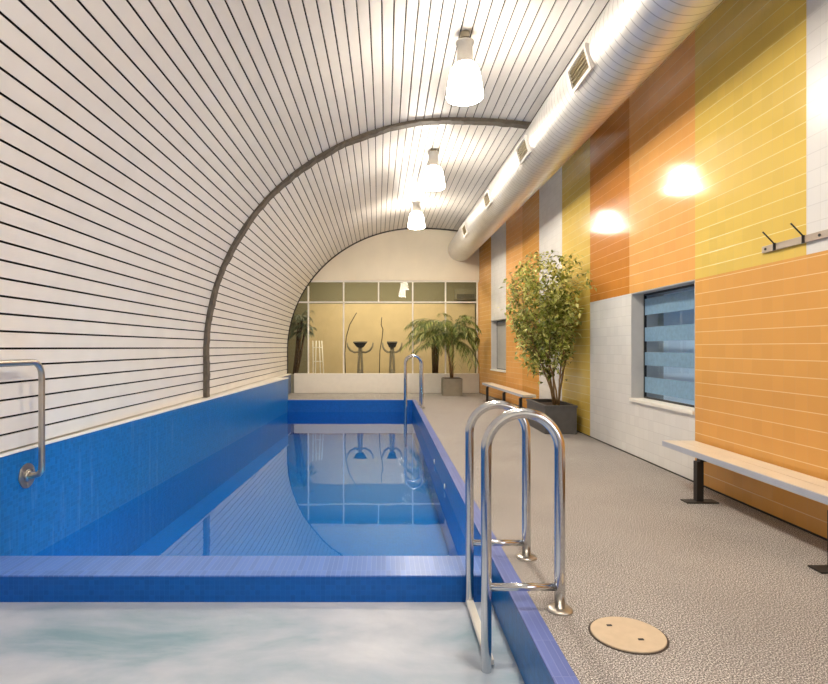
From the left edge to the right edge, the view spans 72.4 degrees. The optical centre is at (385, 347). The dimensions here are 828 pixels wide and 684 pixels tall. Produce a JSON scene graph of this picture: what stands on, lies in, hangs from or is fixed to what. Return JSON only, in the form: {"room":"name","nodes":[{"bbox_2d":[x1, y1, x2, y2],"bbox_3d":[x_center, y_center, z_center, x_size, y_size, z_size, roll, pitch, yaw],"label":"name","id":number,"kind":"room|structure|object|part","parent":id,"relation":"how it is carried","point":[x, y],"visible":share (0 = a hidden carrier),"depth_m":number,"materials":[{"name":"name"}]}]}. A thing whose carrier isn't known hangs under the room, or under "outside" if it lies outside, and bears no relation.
{"room":"indoor swimming pool","nodes":[
{"label":"indoor swimming pool","id":0,"kind":"room"},
{"bbox_2d":[0,0,609,451],"bbox_3d":[0.056,-1.140,5.662,4.915,3.496,15.124,0,0,0],"label":"ceiling","id":1,"kind":"structure","parent":0,"point":[138,138],"depth_m":4.71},
{"bbox_2d":[201,115,531,397],"bbox_3d":[0.126,-1.108,6.916,4.743,3.431,0.151,0,0,0],"label":"trim","id":2,"kind":"structure","parent":1,"relation":"attached to","point":[465,120],"depth_m":6.86,"materials":[{"name":"grey metal"}]},
{"bbox_2d":[408,201,424,228],"bbox_3d":[0.585,-2.591,10.868,0.328,0.591,0.328,0,0,0],"label":"pendant lamp","id":3,"kind":"object","parent":1,"relation":"hanging from","point":[416,219],"visible":0.94,"depth_m":10.77,"materials":[{"name":"white glass"}]},
{"bbox_2d":[408,226,423,228],"bbox_3d":[0.585,-2.303,10.868,0.313,0.015,0.313,0,0,0],"label":"diffuser","id":4,"kind":"object","parent":3,"relation":"attached to","point":[410,227],"depth_m":10.82,"materials":[{"name":"white"}]},
{"bbox_3d":[0.585,-2.452,10.868,0.328,0.298,0.328,0,0,0],"label":"lamp shade","id":5,"kind":"part","parent":3,"relation":"part of","materials":[{"name":"white glass"}]},
{"bbox_2d":[422,149,444,190],"bbox_3d":[0.669,-2.538,7.980,0.328,0.591,0.328,0,0,0],"label":"pendant lamp","id":6,"kind":"object","parent":1,"relation":"hanging from","point":[433,178],"visible":0.98,"depth_m":7.89,"materials":[{"name":"white glass"}]},
{"bbox_2d":[422,185,443,190],"bbox_3d":[0.669,-2.250,7.980,0.313,0.015,0.313,0,0,0],"label":"diffuser","id":7,"kind":"object","parent":6,"relation":"attached to","point":[425,187],"depth_m":7.94,"materials":[{"name":"white glass"}]},
{"bbox_3d":[0.669,-2.399,7.980,0.328,0.298,0.328,0,0,0],"label":"lamp shade","id":8,"kind":"part","parent":6,"relation":"part of","materials":[{"name":"white glass"}]},
{"bbox_2d":[446,30,482,105],"bbox_3d":[0.699,-2.500,5.016,0.328,0.591,0.328,0,0,0],"label":"pendant lamp","id":9,"kind":"object","parent":1,"relation":"hanging from","point":[464,88],"visible":1,"depth_m":4.94,"materials":[{"name":"white glass"}]},
{"bbox_3d":[0.699,-2.361,5.016,0.328,0.298,0.328,0,0,0],"label":"lamp shade","id":10,"kind":"part","parent":9,"relation":"part of","materials":[{"name":"white glass"}]},
{"bbox_2d":[447,90,481,104],"bbox_3d":[0.699,-2.212,5.016,0.313,0.015,0.313,0,0,0],"label":"diffuser","id":11,"kind":"object","parent":9,"relation":"attached to","point":[455,97],"depth_m":4.98,"materials":[{"name":"white glass"}]},
{"bbox_2d":[448,0,722,260],"bbox_3d":[1.808,-2.368,5.665,0.640,0.708,15.118,0,0,0],"label":"ventilation duct","id":12,"kind":"object","parent":1,"relation":"hanging from","point":[630,39],"visible":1,"depth_m":4.68,"materials":[{"name":"metal"}]},
{"bbox_3d":[1.502,-2.225,10.716,0.086,0.195,0.433,0,0,0],"label":"grille frame","id":13,"kind":"part","parent":12,"relation":"part of","materials":[{"name":"white paint"}]},
{"bbox_2d":[484,193,489,205],"bbox_3d":[1.534,-2.227,8.512,0.057,0.142,0.380,0,0,0],"label":"grille","id":14,"kind":"object","parent":12,"relation":"attached to","point":[487,195],"depth_m":8.50,"materials":[{"name":"white metal"}]},
{"bbox_3d":[1.534,-2.225,8.512,0.086,0.195,0.433,0,0,0],"label":"grille frame","id":15,"kind":"part","parent":12,"relation":"part of","materials":[{"name":"white paint"}]},
{"bbox_2d":[518,140,527,160],"bbox_3d":[1.557,-2.227,6.384,0.057,0.142,0.380,0,0,0],"label":"grille","id":16,"kind":"object","parent":12,"relation":"attached to","point":[523,145],"depth_m":6.38,"materials":[{"name":"white metal"}]},
{"bbox_3d":[1.557,-2.225,6.384,0.086,0.195,0.433,0,0,0],"label":"grille frame","id":17,"kind":"part","parent":12,"relation":"part of","materials":[{"name":"white paint"}]},
{"bbox_2d":[569,52,587,87],"bbox_3d":[1.557,-2.227,4.522,0.057,0.142,0.380,0,0,0],"label":"grille","id":18,"kind":"object","parent":12,"relation":"attached to","point":[578,69],"depth_m":4.53,"materials":[{"name":"white metal"}]},
{"bbox_3d":[1.557,-2.225,4.522,0.086,0.195,0.433,0,0,0],"label":"grille frame","id":19,"kind":"part","parent":12,"relation":"part of","materials":[{"name":"white paint"}]},
{"bbox_2d":[288,282,475,373],"bbox_3d":[-0.152,-0.608,14.744,6.688,3.344,2.736,0,0,0],"label":"wall","id":20,"kind":"structure","parent":0,"point":[318,291],"depth_m":16.00,"materials":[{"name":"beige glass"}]},
{"bbox_2d":[309,304,474,372],"bbox_3d":[0.171,-0.084,15.979,4.674,2.295,0.038,0,0,0],"label":"wall panel","id":21,"kind":"object","parent":20,"relation":"attached to","point":[328,318],"depth_m":15.96,"materials":[{"name":"yellow paint"}]},
{"bbox_2d":[454,289,475,299],"bbox_3d":[2.223,-1.490,15.883,0.570,0.304,0.238,0,0,0],"label":"air conditioner","id":22,"kind":"object","parent":20,"relation":"attached to","point":[459,294],"visible":1,"depth_m":15.77,"materials":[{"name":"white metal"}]},
{"bbox_2d":[457,294,474,297],"bbox_3d":[2.223,-1.427,15.767,0.494,0.118,0.007,0,0,0],"label":"vent","id":23,"kind":"object","parent":22,"relation":"attached to","point":[458,295],"depth_m":15.76,"materials":[{"name":"black metal"}]},
{"bbox_2d":[291,373,478,392],"bbox_3d":[-0.107,0.836,13.266,4.574,0.456,0.114,0,0,0],"label":"wall","id":24,"kind":"structure","parent":0,"point":[303,382],"depth_m":13.21,"materials":[{"name":"white paint"}]},
{"bbox_2d":[299,280,478,372],"bbox_3d":[-0.080,-0.482,13.281,4.507,2.181,0.053,0,0,0],"label":"window","id":25,"kind":"structure","parent":24,"relation":"in","point":[343,281],"depth_m":13.26,"materials":[{"name":"white paint"}]},
{"bbox_2d":[313,229,478,279],"bbox_3d":[0.232,-2.196,13.281,4.052,1.246,0.114,0,0,0],"label":"wall","id":26,"kind":"structure","parent":0,"point":[407,254],"depth_m":13.22,"materials":[{"name":"beige paint"}]},
{"bbox_2d":[286,227,457,373],"bbox_3d":[0.035,-1.108,13.205,4.743,3.431,0.037,0,0,0],"label":"trim","id":27,"kind":"structure","parent":26,"relation":"attached to","point":[436,228],"depth_m":13.19,"materials":[{"name":"grey metal"}]},
{"bbox_2d":[441,378,462,395],"bbox_3d":[1.467,0.874,12.616,0.426,0.380,0.426,0,0,0],"label":"pot","id":28,"kind":"object","parent":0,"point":[449,386],"depth_m":12.40,"materials":[{"name":"grey concrete"}]},
{"bbox_2d":[288,393,827,683],"bbox_3d":[0.144,1.159,5.738,5.183,0.190,15.276,0,0,0],"label":"floor","id":29,"kind":"structure","parent":0,"point":[731,587],"depth_m":2.81,"materials":[{"name":"beige concrete"}]},
{"bbox_2d":[0,375,553,683],"bbox_3d":[-0.943,1.569,6.916,3.116,1.877,12.616,0,0,0],"label":"swimming pool","id":30,"kind":"object","parent":29,"relation":"in","point":[213,477],"visible":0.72,"depth_m":5.60,"materials":[{"name":"blue tile"}]},
{"bbox_2d":[0,359,44,487],"bbox_3d":[-2.162,0.467,2.579,0.113,0.798,1.966,0,0,0],"label":"grab rail","id":31,"kind":"object","parent":30,"relation":"attached to","point":[27,474],"visible":1,"depth_m":3.47,"materials":[{"name":"metal"}]},
{"bbox_2d":[0,374,290,456],"bbox_3d":[-2.187,0.622,5.662,0.400,0.018,15.124,0,0,0],"label":"trim","id":32,"kind":"structure","parent":30,"relation":"on","point":[277,378],"depth_m":5.12,"materials":[{"name":"white paint"}]},
{"bbox_2d":[0,577,480,601],"bbox_3d":[-0.840,1.767,3.035,2.758,1.178,0.269,0,0,0],"label":"wall","id":33,"kind":"structure","parent":30,"relation":"in","point":[12,589],"depth_m":2.90,"materials":[{"name":"blue tile"}]},
{"bbox_2d":[0,556,480,576],"bbox_3d":[-0.840,1.173,3.035,2.758,0.009,0.275,0,0,0],"label":"coping","id":34,"kind":"object","parent":33,"relation":"on","point":[10,566],"visible":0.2,"depth_m":3.02,"materials":[{"name":"tile"}]},
{"bbox_2d":[0,602,524,683],"bbox_3d":[-0.840,1.306,1.792,2.759,0.040,2.216,0,0,0],"label":"water","id":35,"kind":"object","parent":30,"relation":"in","point":[41,642],"visible":0.96,"depth_m":2.50,"materials":[{"name":"liquid"}]},
{"bbox_2d":[412,400,579,683],"bbox_3d":[-0.840,1.054,6.071,2.911,0.038,10.924,0,0,0],"label":"pool coping","id":36,"kind":"object","parent":30,"relation":"on","point":[554,660],"visible":0.98,"depth_m":2.33,"materials":[{"name":"tile"}]},
{"bbox_2d":[404,354,424,446],"bbox_3d":[0.509,0.936,10.203,0.362,1.625,0.597,0,0,0],"label":"pool ladder","id":37,"kind":"object","parent":36,"relation":"attached to","point":[408,357],"visible":1,"depth_m":9.94,"materials":[{"name":"metal"}]},
{"bbox_2d":[400,313,481,395],"bbox_3d":[1.207,0.126,12.431,1.796,1.876,1.435,0,0,0],"label":"potted palm","id":38,"kind":"object","parent":29,"relation":"on","point":[450,386],"visible":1,"depth_m":12.40,"materials":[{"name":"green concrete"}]},
{"bbox_3d":[1.436,0.178,12.616,0.140,1.015,0.110,0,0,18],"label":"stem","id":39,"kind":"part","parent":38,"relation":"part of","materials":[{"name":"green plant"}]},
{"bbox_2d":[482,383,535,407],"bbox_3d":[2.082,0.893,10.107,0.298,0.342,3.048,0,0,-2],"label":"bench","id":40,"kind":"object","parent":29,"relation":"on","point":[521,394],"visible":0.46,"depth_m":9.78,"materials":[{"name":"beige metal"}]},
{"bbox_3d":[2.080,0.909,11.172,0.201,0.293,0.046,0,0,0],"label":"leg","id":41,"kind":"part","parent":40,"relation":"part of","materials":[{"name":"black metal"}]},
{"bbox_3d":[2.125,0.909,9.804,0.201,0.293,0.046,0,0,0],"label":"leg","id":42,"kind":"part","parent":40,"relation":"part of","materials":[{"name":"black metal"}]},
{"bbox_3d":[2.133,0.741,10.108,0.195,0.038,3.048,0,0,-2],"label":"seat","id":43,"kind":"part","parent":40,"relation":"part of","materials":[{"name":"beige wood"}]},
{"bbox_3d":[2.159,0.909,8.740,0.201,0.293,0.046,0,0,0],"label":"leg","id":44,"kind":"part","parent":40,"relation":"part of","materials":[{"name":"black metal"}]},
{"bbox_2d":[465,400,572,673],"bbox_3d":[0.573,1.148,2.573,0.377,1.807,0.673,0,0,0],"label":"pool ladder","id":45,"kind":"object","parent":29,"relation":"attached to","point":[483,627],"visible":0.98,"depth_m":2.28,"materials":[{"name":"metal"}]},
{"bbox_3d":[0.566,1.159,2.858,0.330,1.785,0.043,0,0,0],"label":"handrail","id":46,"kind":"part","parent":45,"relation":"part of","materials":[{"name":"metal"}]},
{"bbox_2d":[498,250,596,433],"bbox_3d":[1.931,-0.086,7.126,0.975,2.308,1.785,0,0,0],"label":"potted ficus","id":47,"kind":"object","parent":29,"relation":"on","point":[558,314],"visible":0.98,"depth_m":6.97,"materials":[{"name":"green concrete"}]},
{"bbox_2d":[526,399,577,433],"bbox_3d":[2.142,0.858,7.379,0.416,0.419,0.916,0,0,0],"label":"planter","id":48,"kind":"object","parent":29,"relation":"on","point":[564,414],"depth_m":6.93,"materials":[{"name":"grey concrete"}]},
{"bbox_2d":[588,617,668,654],"bbox_3d":[0.895,1.060,2.092,0.277,0.008,0.277,0,0,0],"label":"lid","id":49,"kind":"object","parent":29,"relation":"on","point":[622,634],"visible":1,"depth_m":2.07,"materials":[{"name":"beige plastic"}]},
{"bbox_2d":[662,441,827,573],"bbox_3d":[2.217,0.893,2.535,0.354,0.342,3.701,0,0,0],"label":"bench","id":50,"kind":"object","parent":29,"relation":"on","point":[808,486],"visible":1,"depth_m":3.46,"materials":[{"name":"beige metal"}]},
{"bbox_3d":[2.253,0.909,3.891,0.247,0.293,0.046,0,0,0],"label":"leg","id":51,"kind":"part","parent":50,"relation":"part of","materials":[{"name":"black metal"}]},
{"bbox_3d":[2.160,1.059,3.891,0.220,0.009,0.091,0,0,0],"label":"foot plate","id":52,"kind":"part","parent":50,"relation":"part of","materials":[{"name":"black metal"}]},
{"bbox_3d":[2.266,0.741,2.535,0.256,0.038,3.701,0,0,0],"label":"seat","id":53,"kind":"part","parent":50,"relation":"part of","materials":[{"name":"beige wood"}]},
{"bbox_3d":[2.155,1.059,2.698,0.220,0.009,0.091,0,0,0],"label":"foot plate","id":54,"kind":"part","parent":50,"relation":"part of","materials":[{"name":"black metal"}]},
{"bbox_3d":[2.248,0.909,2.698,0.247,0.293,0.046,0,0,0],"label":"leg","id":55,"kind":"part","parent":50,"relation":"part of","materials":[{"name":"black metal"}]},
{"bbox_2d":[478,0,827,537],"bbox_3d":[2.573,-0.760,5.778,0.552,3.952,15.360,0,0,-1],"label":"wall","id":56,"kind":"structure","parent":0,"point":[724,144],"depth_m":4.13,"materials":[{"name":"orange tile"}]},
{"bbox_2d":[490,318,505,372],"bbox_3d":[2.465,-0.043,11.624,0.355,1.068,1.133,0,0,-5],"label":"window","id":57,"kind":"structure","parent":56,"relation":"in","point":[498,330],"depth_m":11.99,"materials":[{"name":"white paint"}]},
{"bbox_3d":[2.358,0.476,11.629,0.142,0.030,1.108,0,0,-5],"label":"sill","id":58,"kind":"part","parent":57,"relation":"part of","materials":[{"name":"white paint"}]},
{"bbox_2d":[497,321,505,368],"bbox_3d":[2.437,-0.049,11.624,0.004,0.980,1.054,0,0,-5],"label":"blind","id":59,"kind":"object","parent":57,"relation":"attached to","point":[501,330],"depth_m":11.83,"materials":[{"name":"grey fabric"}]},
{"bbox_2d":[481,393,826,540],"bbox_3d":[2.402,1.058,5.664,0.206,0.010,15.126,0,0,-1],"label":"baseboard","id":60,"kind":"structure","parent":56,"relation":"attached to","point":[764,512],"depth_m":4.02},
{"bbox_2d":[629,280,694,414],"bbox_3d":[2.589,-0.004,5.027,0.356,1.065,1.163,0,0,0],"label":"window","id":61,"kind":"structure","parent":56,"relation":"in","point":[662,318],"depth_m":5.32,"materials":[{"name":"blue glass"}]},
{"bbox_3d":[2.482,0.514,5.027,0.143,0.030,1.163,0,0,0],"label":"sill","id":62,"kind":"part","parent":61,"relation":"part of","materials":[{"name":"white paint"}]},
{"bbox_2d":[762,223,827,252],"bbox_3d":[2.385,-0.662,2.804,0.094,0.118,1.657,0,0,0],"label":"coat rack","id":63,"kind":"object","parent":56,"relation":"attached to","point":[802,239],"visible":1,"depth_m":3.32,"materials":[{"name":"beige wood"}]},
{"bbox_3d":[-0.152,1.159,14.744,6.688,0.190,2.736,0,0,0],"label":"floor","id":64,"kind":"structure","parent":0,"visible":0},
{"bbox_2d":[289,310,317,373],"bbox_3d":[-2.117,0.077,13.876,0.882,1.972,0.898,0,0,0],"label":"potted palm","id":65,"kind":"object","parent":64,"relation":"on","point":[300,325],"visible":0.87,"depth_m":13.78,"materials":[{"name":"green plant"}]},
{"bbox_3d":[-2.142,0.014,13.832,0.318,1.510,0.158,0,0,0],"label":"stem","id":66,"kind":"part","parent":65,"relation":"part of","materials":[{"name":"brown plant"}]},
{"bbox_2d":[312,341,323,372],"bbox_3d":[-1.671,0.441,13.938,0.311,1.218,0.127,0,0,-25],"label":"rack","id":67,"kind":"object","parent":64,"relation":"on","point":[315,347],"visible":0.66,"depth_m":13.94,"materials":[{"name":"white paint"}]},
{"bbox_2d":[344,313,373,372],"bbox_3d":[-0.673,0.092,14.083,0.742,1.943,0.806,0,0,0],"label":"exercise machine","id":68,"kind":"object","parent":64,"relation":"on","point":[359,344],"visible":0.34,"depth_m":14.00,"materials":[{"name":"black metal"}]},
{"bbox_3d":[-0.886,-0.117,14.174,0.316,1.526,0.021,0,0,0],"label":"swing arm","id":69,"kind":"part","parent":68,"relation":"part of"},
{"bbox_2d":[379,317,401,372],"bbox_3d":[0.115,0.151,14.083,0.586,1.824,0.806,0,0,0],"label":"exercise machine","id":70,"kind":"object","parent":64,"relation":"on","point":[392,344],"visible":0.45,"depth_m":14.01,"materials":[{"name":"black metal"}]},
{"bbox_3d":[-0.122,-0.038,14.174,0.112,1.445,0.021,0,0,0],"label":"swing arm","id":71,"kind":"part","parent":70,"relation":"part of"},
{"bbox_2d":[406,320,458,372],"bbox_3d":[1.130,0.176,14.169,1.366,1.776,1.363,0,0,0],"label":"potted palm","id":72,"kind":"object","parent":64,"relation":"on","point":[435,365],"visible":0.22,"depth_m":14.08,"materials":[{"name":"green plant"}]},
{"bbox_3d":[1.231,0.154,14.136,0.170,1.141,0.156,0,0,22],"label":"stem","id":73,"kind":"part","parent":72,"relation":"part of","materials":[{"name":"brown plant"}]}
]}

